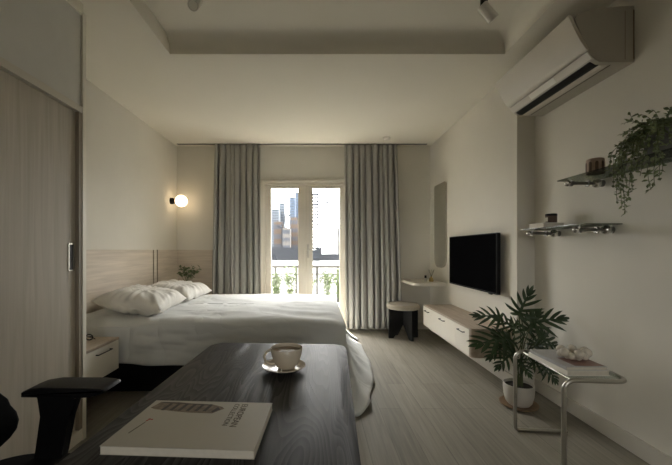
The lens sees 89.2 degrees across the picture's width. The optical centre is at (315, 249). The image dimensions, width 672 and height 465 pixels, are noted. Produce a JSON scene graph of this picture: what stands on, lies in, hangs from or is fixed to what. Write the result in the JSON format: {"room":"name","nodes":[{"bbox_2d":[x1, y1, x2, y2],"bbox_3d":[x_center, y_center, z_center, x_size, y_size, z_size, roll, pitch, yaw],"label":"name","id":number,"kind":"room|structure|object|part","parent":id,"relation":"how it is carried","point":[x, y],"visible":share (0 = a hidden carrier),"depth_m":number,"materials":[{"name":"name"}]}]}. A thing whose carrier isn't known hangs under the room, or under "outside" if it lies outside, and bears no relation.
{"room":"studio apartment","nodes":[
{"label":"studio apartment","id":0,"kind":"room"},
{"bbox_2d":[86,79,176,249],"bbox_3d":[-2.110,-0.181,1.405,0.120,2.692,7.610,0,0,0],"label":"wall","id":1,"kind":"structure","parent":0,"point":[131,168],"depth_m":3.68,"materials":[{"name":"paint"}]},
{"bbox_2d":[86,250,212,313],"bbox_3d":[-1.784,0.581,3.565,0.532,1.168,2.890,0,0,0],"label":"headboard","id":2,"kind":"object","parent":1,"relation":"attached to","point":[106,270],"visible":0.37,"depth_m":3.83,"materials":[{"name":"brown wood"}]},
{"bbox_2d":[86,337,118,376],"bbox_3d":[-1.770,0.803,2.397,0.497,0.244,0.535,0,0,0],"label":"nightstand","id":3,"kind":"object","parent":2,"relation":"attached to","point":[102,353],"visible":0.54,"depth_m":2.48,"materials":[{"name":"beige paint"}]},
{"bbox_2d":[86,334,94,339],"bbox_3d":[-1.740,0.656,2.573,0.126,0.048,0.034,0,0,0],"label":"eyeglasses","id":4,"kind":"object","parent":3,"relation":"on","point":[91,336],"visible":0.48,"depth_m":2.56,"materials":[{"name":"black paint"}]},
{"bbox_3d":[-2.035,0.581,3.167,0.030,1.168,2.094,0,0,0],"label":"panel","id":5,"kind":"part","parent":2,"relation":"part of","materials":[{"name":"brown wood"}]},
{"bbox_3d":[-2.035,0.581,4.663,0.030,1.168,0.633,0,0,0],"label":"panel","id":6,"kind":"part","parent":2,"relation":"part of","materials":[{"name":"brown wood"}]},
{"bbox_3d":[-1.784,0.581,4.995,0.532,1.168,0.030,0,0,0],"label":"panel","id":7,"kind":"part","parent":2,"relation":"part of","materials":[{"name":"brown wood"}]},
{"bbox_3d":[-1.770,0.803,4.695,0.497,0.244,0.470,0,0,0],"label":"upper cabinet","id":8,"kind":"object","parent":2,"relation":"attached to","visible":0},
{"bbox_2d":[176,265,200,280],"bbox_3d":[-1.742,0.442,4.661,0.305,0.478,0.293,0,0,0],"label":"plant","id":9,"kind":"object","parent":8,"relation":"on","point":[184,269],"visible":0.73,"depth_m":4.64,"materials":[{"name":"green plant"}]},
{"bbox_2d":[169,195,187,206],"bbox_3d":[-1.935,-0.692,4.800,0.231,0.166,0.166,0,0,0],"label":"wall lamp","id":10,"kind":"object","parent":1,"relation":"attached to","point":[180,200],"visible":1,"depth_m":4.75,"materials":[{"name":"white glass"}]},
{"bbox_3d":[-1.902,-0.692,4.800,0.166,0.166,0.166,0,0,0],"label":"globe","id":11,"kind":"part","parent":10,"relation":"part of","materials":[{"name":"white glass"}]},
{"bbox_2d":[177,146,429,321],"bbox_3d":[-0.050,-0.181,5.110,4.000,2.692,0.200,0,0,0],"label":"wall","id":12,"kind":"structure","parent":0,"point":[195,164],"depth_m":5.01,"materials":[{"name":"paint"}]},
{"bbox_2d":[265,185,303,293],"bbox_3d":[-0.454,0.090,5.053,0.589,2.099,0.045,0,0,0],"label":"door","id":13,"kind":"structure","parent":12,"relation":"in","point":[268,188],"depth_m":5.03,"materials":[{"name":"paint"}]},
{"bbox_2d":[260,179,348,328],"bbox_3d":[-0.157,0.079,5.110,1.278,2.172,0.200,0,0,0],"label":"trim","id":14,"kind":"structure","parent":12,"relation":"attached to","point":[263,183],"depth_m":5.01,"materials":[{"name":"paint"}]},
{"bbox_2d":[304,185,344,321],"bbox_3d":[0.130,0.090,5.021,0.609,2.099,0.109,0,0,0],"label":"door","id":15,"kind":"structure","parent":12,"relation":"in","point":[308,189],"depth_m":5.03,"materials":[{"name":"paint"}]},
{"bbox_3d":[-0.071,0.015,4.998,0.128,0.200,0.065,0,0,0],"label":"handle","id":16,"kind":"part","parent":15,"relation":"part of","materials":[{"name":"metal"}]},
{"bbox_2d":[354,322,428,328],"bbox_3d":[-0.193,1.115,5.003,3.714,0.100,0.014,0,0,0],"label":"baseboard","id":17,"kind":"structure","parent":12,"relation":"attached to","point":[420,324],"depth_m":5.00,"materials":[{"name":"paint"}]},
{"bbox_2d":[79,0,614,145],"bbox_3d":[-0.110,-1.627,1.345,4.120,0.200,7.730,0,0,0],"label":"ceiling","id":18,"kind":"structure","parent":0,"point":[223,71],"depth_m":2.74,"materials":[{"name":"paint"}]},
{"bbox_2d":[187,0,202,11],"bbox_3d":[-0.754,-1.563,2.122,0.071,0.177,0.128,0,0,0],"label":"spotlight","id":19,"kind":"object","parent":18,"relation":"hanging from","point":[193,5],"visible":1,"depth_m":2.08,"materials":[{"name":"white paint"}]},
{"bbox_2d":[177,144,426,144],"bbox_3d":[-0.200,-1.529,4.905,3.600,0.012,0.050,0,0,0],"label":"track","id":20,"kind":"object","parent":18,"relation":"attached to","point":[177,144],"visible":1,"depth_m":4.91,"materials":[{"name":"black metal"}]},
{"bbox_2d":[212,144,260,293],"bbox_3d":[-1.135,-0.192,4.901,0.701,2.656,0.154,0,0,0],"label":"curtain","id":21,"kind":"object","parent":20,"relation":"hanging from","point":[236,265],"visible":0.79,"depth_m":4.87,"materials":[{"name":"grey fabric"}]},
{"bbox_2d":[345,144,401,328],"bbox_3d":[0.816,-0.192,4.905,0.812,2.656,0.142,0,0,0],"label":"curtain","id":22,"kind":"object","parent":20,"relation":"hanging from","point":[372,229],"visible":0.95,"depth_m":4.87,"materials":[{"name":"grey fabric"}]},
{"bbox_2d":[478,0,497,23],"bbox_3d":[1.112,-1.562,2.200,0.125,0.181,0.068,0,0,0],"label":"spotlight","id":23,"kind":"object","parent":18,"relation":"hanging from","point":[486,10],"visible":1,"depth_m":2.18,"materials":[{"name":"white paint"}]},
{"bbox_2d":[68,329,649,464],"bbox_3d":[-0.110,1.215,1.345,4.120,0.100,7.730,0,0,0],"label":"floor","id":24,"kind":"structure","parent":0,"point":[431,403],"depth_m":2.34,"materials":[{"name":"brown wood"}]},
{"bbox_2d":[0,0,85,459],"bbox_3d":[-1.738,-0.180,0.606,0.623,2.690,3.012,0,0,0],"label":"wardrobe","id":25,"kind":"object","parent":24,"relation":"on","point":[43,42],"visible":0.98,"depth_m":1.78,"materials":[{"name":"beige paint"}]},
{"bbox_3d":[-1.458,-1.159,0.605,0.038,0.552,2.949,0,0,0],"label":"panel","id":26,"kind":"part","parent":25,"relation":"part of","materials":[{"name":"paint"}]},
{"bbox_3d":[-1.473,-0.857,0.606,0.088,0.040,2.952,0,0,0],"label":"door rail","id":27,"kind":"part","parent":25,"relation":"part of","materials":[{"name":"paint"}]},
{"bbox_3d":[-1.449,0.043,2.013,0.004,0.165,0.050,0,0,0],"label":"handle","id":28,"kind":"part","parent":25,"relation":"part of","materials":[{"name":"metal"}]},
{"bbox_3d":[-1.454,-1.445,0.606,0.046,0.020,2.952,0,0,0],"label":"rail","id":29,"kind":"part","parent":25,"relation":"part of","materials":[{"name":"beige paint"}]},
{"bbox_3d":[-1.748,-1.491,0.606,0.603,0.068,3.012,0,0,0],"label":"filler panel","id":30,"kind":"part","parent":25,"relation":"part of","materials":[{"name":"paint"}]},
{"bbox_3d":[-1.738,-0.145,2.097,0.623,2.620,0.030,0,0,0],"label":"panel","id":31,"kind":"part","parent":25,"relation":"part of","materials":[{"name":"beige paint"}]},
{"bbox_2d":[0,377,120,464],"bbox_3d":[-0.894,0.638,0.843,0.647,1.052,0.586,0,0,0],"label":"office chair","id":32,"kind":"object","parent":24,"relation":"on","point":[58,399],"visible":0.9,"depth_m":1.07,"materials":[{"name":"black plastic"}]},
{"bbox_3d":[-1.064,0.376,0.840,0.308,0.528,0.436,0,0,0],"label":"backrest","id":33,"kind":"part","parent":32,"relation":"part of","materials":[{"name":"black fabric"}]},
{"bbox_3d":[-0.820,0.696,0.840,0.440,0.078,0.520,0,0,0],"label":"seat","id":34,"kind":"part","parent":32,"relation":"part of","materials":[{"name":"black fabric"}]},
{"bbox_3d":[-0.815,0.589,1.085,0.160,0.272,0.032,0,0,0],"label":"armrest post","id":35,"kind":"part","parent":32,"relation":"part of","materials":[{"name":"black plastic"}]},
{"bbox_2d":[56,343,360,464],"bbox_3d":[-0.206,0.800,0.924,0.617,0.730,1.320,0,0,3],"label":"desk","id":36,"kind":"object","parent":24,"relation":"on","point":[311,421],"visible":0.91,"depth_m":0.98,"materials":[{"name":"black wood"}]},
{"bbox_2d":[99,400,272,459],"bbox_3d":[-0.288,0.425,0.824,0.332,0.019,0.221,0,0,3],"label":"book","id":37,"kind":"object","parent":36,"relation":"on","point":[189,429],"visible":1,"depth_m":0.78,"materials":[{"name":"paper"}]},
{"bbox_2d":[262,359,305,373],"bbox_3d":[-0.117,0.425,1.237,0.158,0.018,0.158,0,0,0],"label":"saucer","id":38,"kind":"object","parent":36,"relation":"on","point":[301,364],"visible":0.62,"depth_m":1.22,"materials":[{"name":"beige ceramic"}]},
{"bbox_2d":[263,343,302,369],"bbox_3d":[-0.110,0.390,1.239,0.123,0.074,0.116,0,0,29],"label":"coffee cup","id":39,"kind":"object","parent":38,"relation":"on","point":[286,356],"visible":1,"depth_m":1.21,"materials":[{"name":"beige ceramic"}]},
{"bbox_3d":[-0.168,0.385,1.224,0.047,0.058,0.009,0,0,-12],"label":"handle","id":40,"kind":"part","parent":39,"relation":"part of","materials":[{"name":"beige ceramic"}]},
{"bbox_2d":[387,301,419,340],"bbox_3d":[1.160,0.932,4.520,0.436,0.466,0.436,0,0,0],"label":"stool","id":41,"kind":"object","parent":24,"relation":"on","point":[400,313],"visible":1,"depth_m":4.48,"materials":[{"name":"wood"}]},
{"bbox_3d":[1.160,0.972,4.520,0.400,0.387,0.028,0,0,-8],"label":"leg panel","id":42,"kind":"part","parent":41,"relation":"part of","materials":[{"name":"black paint"}]},
{"bbox_3d":[1.160,0.738,4.520,0.436,0.078,0.436,0,0,0],"label":"seat","id":43,"kind":"part","parent":41,"relation":"part of","materials":[{"name":"fabric"}]},
{"bbox_3d":[1.160,0.972,4.520,0.028,0.387,0.400,0,0,-22],"label":"leg panel","id":44,"kind":"part","parent":41,"relation":"part of","materials":[{"name":"black paint"}]},
{"bbox_2d":[499,395,539,411],"bbox_3d":[1.520,1.153,2.550,0.264,0.021,0.264,0,0,0],"label":"tray","id":45,"kind":"object","parent":24,"relation":"on","point":[535,406],"visible":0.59,"depth_m":2.50,"materials":[{"name":"brown wood"}]},
{"bbox_2d":[468,285,569,407],"bbox_3d":[1.454,0.706,2.535,0.711,0.893,0.566,0,0,0],"label":"potted plant","id":46,"kind":"object","parent":45,"relation":"on","point":[525,389],"visible":0.81,"depth_m":2.50,"materials":[{"name":"plant"}]},
{"bbox_2d":[513,349,626,464],"bbox_3d":[1.415,0.902,1.933,0.332,0.526,0.514,0,0,5],"label":"side table","id":47,"kind":"object","parent":24,"relation":"on","point":[620,379],"visible":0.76,"depth_m":1.70,"materials":[{"name":"metal"}]},
{"bbox_2d":[528,352,609,375],"bbox_3d":[1.383,0.626,1.883,0.217,0.026,0.315,0,0,0],"label":"book","id":48,"kind":"object","parent":47,"relation":"on","point":[566,372],"visible":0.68,"depth_m":1.73,"materials":[{"name":"paper"}]},
{"bbox_2d":[530,349,607,370],"bbox_3d":[1.381,0.604,1.883,0.213,0.018,0.309,0,0,0],"label":"book","id":49,"kind":"object","parent":48,"relation":"on","point":[550,355],"visible":0.8,"depth_m":1.81,"materials":[{"name":"white paper"}]},
{"bbox_2d":[555,344,592,360],"bbox_3d":[1.416,0.563,1.868,0.171,0.062,0.148,0,0,0],"label":"bowl","id":50,"kind":"object","parent":49,"relation":"on","point":[571,352],"visible":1,"depth_m":1.83,"materials":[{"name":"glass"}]},
{"bbox_2d":[559,358,603,365],"bbox_3d":[1.406,0.595,1.812,0.152,0.001,0.135,0,0,0],"label":"print","id":51,"kind":"object","parent":49,"relation":"on","point":[588,362],"depth_m":1.80},
{"bbox_3d":[-0.932,0.900,3.570,2.165,0.530,1.540,0,0,0],"label":"bed","id":52,"kind":"object","parent":24,"relation":"on","visible":0},
{"bbox_2d":[86,294,373,416],"bbox_3d":[-0.719,0.847,3.513,2.542,0.611,2.367,0,0,0],"label":"duvet","id":53,"kind":"object","parent":52,"relation":"on","point":[177,335],"visible":0.78,"depth_m":2.72,"materials":[{"name":"white fabric"}]},
{"bbox_2d":[92,284,185,316],"bbox_3d":[-1.610,0.467,3.200,0.553,0.261,0.760,0,0,-5],"label":"pillow","id":54,"kind":"object","parent":53,"relation":"on","point":[144,300],"visible":0.97,"depth_m":2.90,"materials":[{"name":"fabric"}]},
{"bbox_2d":[150,279,211,300],"bbox_3d":[-1.600,0.470,3.970,0.533,0.242,0.700,0,0,3],"label":"pillow","id":55,"kind":"object","parent":53,"relation":"on","point":[191,290],"visible":0.69,"depth_m":3.84,"materials":[{"name":"fabric"}]},
{"bbox_2d":[430,87,534,376],"bbox_3d":[1.815,-0.181,3.926,0.270,2.692,2.168,0,0,0],"label":"wall","id":56,"kind":"structure","parent":0,"point":[486,159],"depth_m":3.27,"materials":[{"name":"paint"}]},
{"bbox_2d":[401,279,446,285],"bbox_3d":[1.465,0.446,4.675,0.430,0.038,0.630,0,0,0],"label":"shelf","id":57,"kind":"object","parent":56,"relation":"attached to","point":[414,282],"visible":0.95,"depth_m":4.47,"materials":[{"name":"beige paint"}]},
{"bbox_2d":[428,269,433,281],"bbox_3d":[1.563,0.346,4.600,0.078,0.163,0.061,0,0,0],"label":"diffuser","id":58,"kind":"object","parent":57,"relation":"on","point":[431,279],"visible":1,"depth_m":4.59,"materials":[{"name":"brown glass"}]},
{"bbox_2d":[434,181,446,267],"bbox_3d":[1.667,-0.325,4.560,0.025,1.120,0.400,0,0,0],"label":"mirror","id":59,"kind":"object","parent":56,"relation":"attached to","point":[440,191],"visible":1,"depth_m":4.52,"materials":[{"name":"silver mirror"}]},
{"bbox_2d":[423,304,512,357],"bbox_3d":[1.493,0.800,3.560,0.373,0.250,1.320,0,0,0],"label":"media cabinet","id":60,"kind":"object","parent":56,"relation":"attached to","point":[454,324],"visible":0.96,"depth_m":3.31,"materials":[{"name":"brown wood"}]},
{"bbox_3d":[1.340,0.810,4.061,0.018,0.226,0.315,0,0,0],"label":"drawer","id":61,"kind":"part","parent":60,"relation":"part of","materials":[{"name":"beige paint"}]},
{"bbox_3d":[1.340,0.810,3.575,0.018,0.226,0.645,0,0,0],"label":"drawer","id":62,"kind":"part","parent":60,"relation":"part of","materials":[{"name":"beige paint"}]},
{"bbox_3d":[1.340,0.810,3.105,0.018,0.226,0.286,0,0,0],"label":"drawer","id":63,"kind":"part","parent":60,"relation":"part of","materials":[{"name":"beige paint"}]},
{"bbox_3d":[1.506,0.809,2.932,0.348,0.232,0.057,0,0,0],"label":"panel","id":64,"kind":"part","parent":60,"relation":"part of","materials":[{"name":"brown wood"}]},
{"bbox_2d":[430,329,512,379],"bbox_3d":[1.672,1.115,3.926,0.016,0.100,2.168,0,0,0],"label":"baseboard","id":65,"kind":"structure","parent":56,"relation":"attached to","point":[501,374],"depth_m":3.24,"materials":[{"name":"paint"}]},
{"bbox_2d":[449,232,500,294],"bbox_3d":[1.641,0.127,3.555,0.078,0.566,1.070,0,0,0],"label":"television","id":66,"kind":"object","parent":56,"relation":"attached to","point":[474,260],"visible":1,"depth_m":3.37,"materials":[{"name":"black plastic"}]},
{"bbox_2d":[523,377,534,383],"bbox_3d":[1.747,1.115,2.834,0.166,0.100,0.016,0,0,0],"label":"baseboard","id":67,"kind":"structure","parent":56,"relation":"attached to","point":[524,378],"depth_m":2.83,"materials":[{"name":"paint"}]},
{"bbox_2d":[503,378,534,407],"bbox_3d":[1.520,1.077,2.550,0.210,0.152,0.210,0,0,0],"label":"pot","id":68,"kind":"object","parent":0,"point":[525,389],"depth_m":2.49,"materials":[{"name":"ceramic"}]},
{"bbox_2d":[535,0,671,456],"bbox_3d":[1.890,-0.181,0.221,0.120,2.692,5.242,0,0,0],"label":"wall","id":69,"kind":"structure","parent":0,"point":[614,289],"depth_m":2.08,"materials":[{"name":"paint"}]},
{"bbox_2d":[495,6,634,115],"bbox_3d":[1.638,-1.238,2.349,0.382,0.333,0.799,0,0,0],"label":"air conditioner","id":70,"kind":"object","parent":69,"relation":"attached to","point":[587,49],"visible":1,"depth_m":2.09,"materials":[{"name":"plastic"}]},
{"bbox_3d":[1.506,-1.247,2.349,0.119,0.200,0.799,0,0,0],"label":"panel","id":71,"kind":"part","parent":70,"relation":"part of","materials":[{"name":"plastic"}]},
{"bbox_2d":[516,62,597,114],"bbox_3d":[1.621,-1.087,2.349,0.054,0.018,0.731,0,0,0],"label":"air vent","id":72,"kind":"object","parent":70,"relation":"attached to","point":[583,69],"depth_m":2.27,"materials":[{"name":"black paint"}]},
{"bbox_2d":[526,225,614,236],"bbox_3d":[1.708,-0.128,2.345,0.244,0.064,0.630,0,0,0],"label":"shelf bracket","id":73,"kind":"object","parent":69,"relation":"attached to","point":[606,229],"visible":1,"depth_m":2.10,"materials":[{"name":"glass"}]},
{"bbox_2d":[528,222,564,228],"bbox_3d":[1.694,-0.179,2.505,0.154,0.034,0.170,0,0,0],"label":"book","id":74,"kind":"object","parent":73,"relation":"on","point":[545,225],"visible":1,"depth_m":2.44,"materials":[{"name":"paper"}]},
{"bbox_2d":[545,213,556,221],"bbox_3d":[1.722,-0.231,2.490,0.076,0.069,0.076,0,0,0],"label":"candle jar","id":75,"kind":"object","parent":74,"relation":"on","point":[552,217],"visible":0.78,"depth_m":2.46,"materials":[{"name":"glass"}]},
{"bbox_3d":[1.722,-0.257,2.490,0.076,0.016,0.076,0,0,0],"label":"lid","id":76,"kind":"part","parent":75,"relation":"part of","materials":[{"name":"black paint"}]},
{"bbox_2d":[564,179,605,187],"bbox_3d":[1.708,-0.429,1.820,0.244,0.064,0.880,0,0,0],"label":"shelf bracket","id":77,"kind":"object","parent":69,"relation":"attached to","point":[596,183],"visible":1,"depth_m":2.16,"materials":[{"name":"metal"}]},
{"bbox_2d":[585,157,604,175],"bbox_3d":[1.700,-0.509,2.070,0.092,0.093,0.094,0,0,0],"label":"clay jar","id":78,"kind":"object","parent":77,"relation":"on","point":[594,166],"visible":0.99,"depth_m":2.04,"materials":[{"name":"brown ceramic"}]},
{"bbox_2d":[603,107,671,215],"bbox_3d":[1.668,-0.456,1.721,0.295,0.574,0.423,0,0,0],"label":"trailing plant","id":79,"kind":"object","parent":77,"relation":"on","point":[655,138],"visible":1,"depth_m":1.68,"materials":[{"name":"green plant"}]},
{"bbox_3d":[1.722,-0.530,1.680,0.156,0.135,0.156,0,0,0],"label":"pot","id":80,"kind":"part","parent":79,"relation":"part of","materials":[{"name":"concrete"}]},
{"bbox_2d":[534,378,671,464],"bbox_3d":[1.822,1.115,0.213,0.016,0.100,5.226,0,0,0],"label":"baseboard","id":81,"kind":"structure","parent":69,"relation":"attached to","point":[640,448],"depth_m":2.10,"materials":[{"name":"paint"}]},
{"label":"outside","id":82,"kind":"structure","parent":0,"visible":0},
{"bbox_2d":[272,260,338,300],"bbox_3d":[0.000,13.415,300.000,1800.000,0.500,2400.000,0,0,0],"label":"floor","id":83,"kind":"structure","parent":82,"point":[274,262],"depth_m":208.22,"materials":[{"name":"white"}]},
{"bbox_2d":[272,209,280,247],"bbox_3d":[-108.529,-48.932,919.925,21.176,124.194,40.150,0,0,0],"label":"tower","id":84,"kind":"structure","parent":83,"relation":"on","point":[276,213],"depth_m":900.05,"materials":[{"name":"blue glass"}]},
{"bbox_2d":[274,221,283,247],"bbox_3d":[-67.059,-18.970,614.925,14.118,64.271,30.150,0,0,0],"label":"building","id":85,"kind":"structure","parent":83,"relation":"on","point":[277,230],"depth_m":599.93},
{"bbox_2d":[279,203,285,227],"bbox_3d":[-94.917,-59.618,964.925,14.731,145.565,40.150,0,0,0],"label":"tower","id":86,"kind":"structure","parent":83,"relation":"on","point":[282,206],"depth_m":945.09,"materials":[{"name":"glass"}]},
{"bbox_2d":[277,206,289,247],"bbox_3d":[-53.233,-29.740,560.000,21.710,85.999,4.400,0,0,0],"label":"tower crane","id":87,"kind":"object","parent":83,"relation":"on","point":[288,206],"visible":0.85,"depth_m":559.13,"materials":[{"name":"grey metal"}]},
{"bbox_2d":[282,227,290,247],"bbox_3d":[-52.059,-13.339,604.925,13.882,53.007,30.150,0,0,0],"label":"building","id":88,"kind":"structure","parent":83,"relation":"on","point":[286,231],"depth_m":589.98,"materials":[{"name":"grey concrete"}]},
{"bbox_2d":[289,197,295,227],"bbox_3d":[-55.882,-56.547,819.925,12.941,139.424,40.150,0,0,0],"label":"tower","id":89,"kind":"structure","parent":83,"relation":"on","point":[292,200],"depth_m":799.93,"materials":[{"name":"blue glass"}]},
{"bbox_2d":[290,217,297,247],"bbox_3d":[-38.634,-24.143,644.925,17.974,74.616,30.150,0,0,0],"label":"building","id":90,"kind":"structure","parent":83,"relation":"on","point":[293,221],"depth_m":630.03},
{"bbox_2d":[295,192,297,217],"bbox_3d":[-42.747,-67.954,884.925,19.729,162.238,50.150,0,0,0],"label":"tower","id":91,"kind":"structure","parent":83,"relation":"on","point":[296,193],"depth_m":860.09,"materials":[{"name":"blue glass"}]},
{"bbox_2d":[272,248,338,259],"bbox_3d":[-1.294,5.009,460.000,427.059,16.312,40.000,0,0,0],"label":"warehouse","id":92,"kind":"structure","parent":83,"relation":"on","point":[277,253],"depth_m":440.04,"materials":[{"name":"concrete"}]},
{"bbox_2d":[313,193,318,260],"bbox_3d":[-0.309,-28.256,424.500,8.029,83.842,9.000,0,0,0],"label":"tower","id":93,"kind":"structure","parent":83,"relation":"on","point":[317,194],"depth_m":420.10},
{"bbox_2d":[320,235,332,247],"bbox_3d":[18.529,-7.020,614.925,22.941,40.371,30.150,0,0,0],"label":"building","id":94,"kind":"structure","parent":83,"relation":"on","point":[326,241],"depth_m":600.00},
{"bbox_2d":[326,192,338,247],"bbox_3d":[27.645,-36.147,500.000,27.122,98.816,4.400,0,0,0],"label":"tower crane","id":95,"kind":"object","parent":83,"relation":"on","point":[327,192],"visible":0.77,"depth_m":499.12,"materials":[{"name":"white metal"}]},
{"bbox_2d":[332,229,336,247],"bbox_3d":[46.500,-13.815,634.925,31.000,53.959,30.150,0,0,0],"label":"building","id":96,"kind":"structure","parent":83,"relation":"on","point":[334,231],"depth_m":619.96,"materials":[{"name":"white"}]},
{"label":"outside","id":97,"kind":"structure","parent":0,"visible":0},
{"bbox_3d":[-0.100,1.285,5.730,4.200,0.200,1.040,0,0,0],"label":"trim","id":98,"kind":"structure","parent":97,"visible":0},
{"bbox_2d":[272,265,338,301],"bbox_3d":[-0.100,0.728,6.050,4.000,0.913,0.050,0,0,0],"label":"balcony railing","id":99,"kind":"object","parent":98,"relation":"on","point":[275,267],"visible":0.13,"depth_m":6.03,"materials":[{"name":"metal"}]},
{"bbox_3d":[-0.350,0.750,6.050,0.040,0.869,0.036,0,0,0],"label":"post","id":100,"kind":"part","parent":99,"relation":"part of","materials":[{"name":"metal"}]},
{"bbox_3d":[0.020,0.750,6.050,0.040,0.869,0.036,0,0,0],"label":"post","id":101,"kind":"part","parent":99,"relation":"part of","materials":[{"name":"metal"}]},
{"bbox_3d":[-0.150,1.044,5.790,2.200,0.279,0.220,0,0,0],"label":"planter box","id":102,"kind":"object","parent":98,"relation":"on","visible":0},
{"bbox_2d":[272,272,282,293],"bbox_3d":[-0.679,0.635,5.803,0.255,0.537,0.213,0,0,-9],"label":"shrub","id":103,"kind":"object","parent":102,"relation":"on","point":[276,290],"visible":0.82,"depth_m":5.79,"materials":[{"name":"green plant"}]},
{"bbox_2d":[283,264,297,293],"bbox_3d":[-0.414,0.560,5.785,0.298,0.688,0.264,0,0,0],"label":"shrub","id":104,"kind":"object","parent":102,"relation":"on","point":[289,290],"visible":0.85,"depth_m":5.75,"materials":[{"name":"green plant"}]},
{"bbox_2d":[318,269,333,294],"bbox_3d":[0.186,0.611,5.759,0.306,0.586,0.232,0,0,-10],"label":"shrub","id":105,"kind":"object","parent":102,"relation":"on","point":[327,286],"visible":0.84,"depth_m":5.76,"materials":[{"name":"green plant"}]},
{"bbox_2d":[332,269,338,297],"bbox_3d":[0.398,0.600,5.785,0.310,0.609,0.220,0,0,-17],"label":"shrub","id":106,"kind":"object","parent":102,"relation":"on","point":[337,274],"visible":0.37,"depth_m":5.78,"materials":[{"name":"green plant"}]}
]}

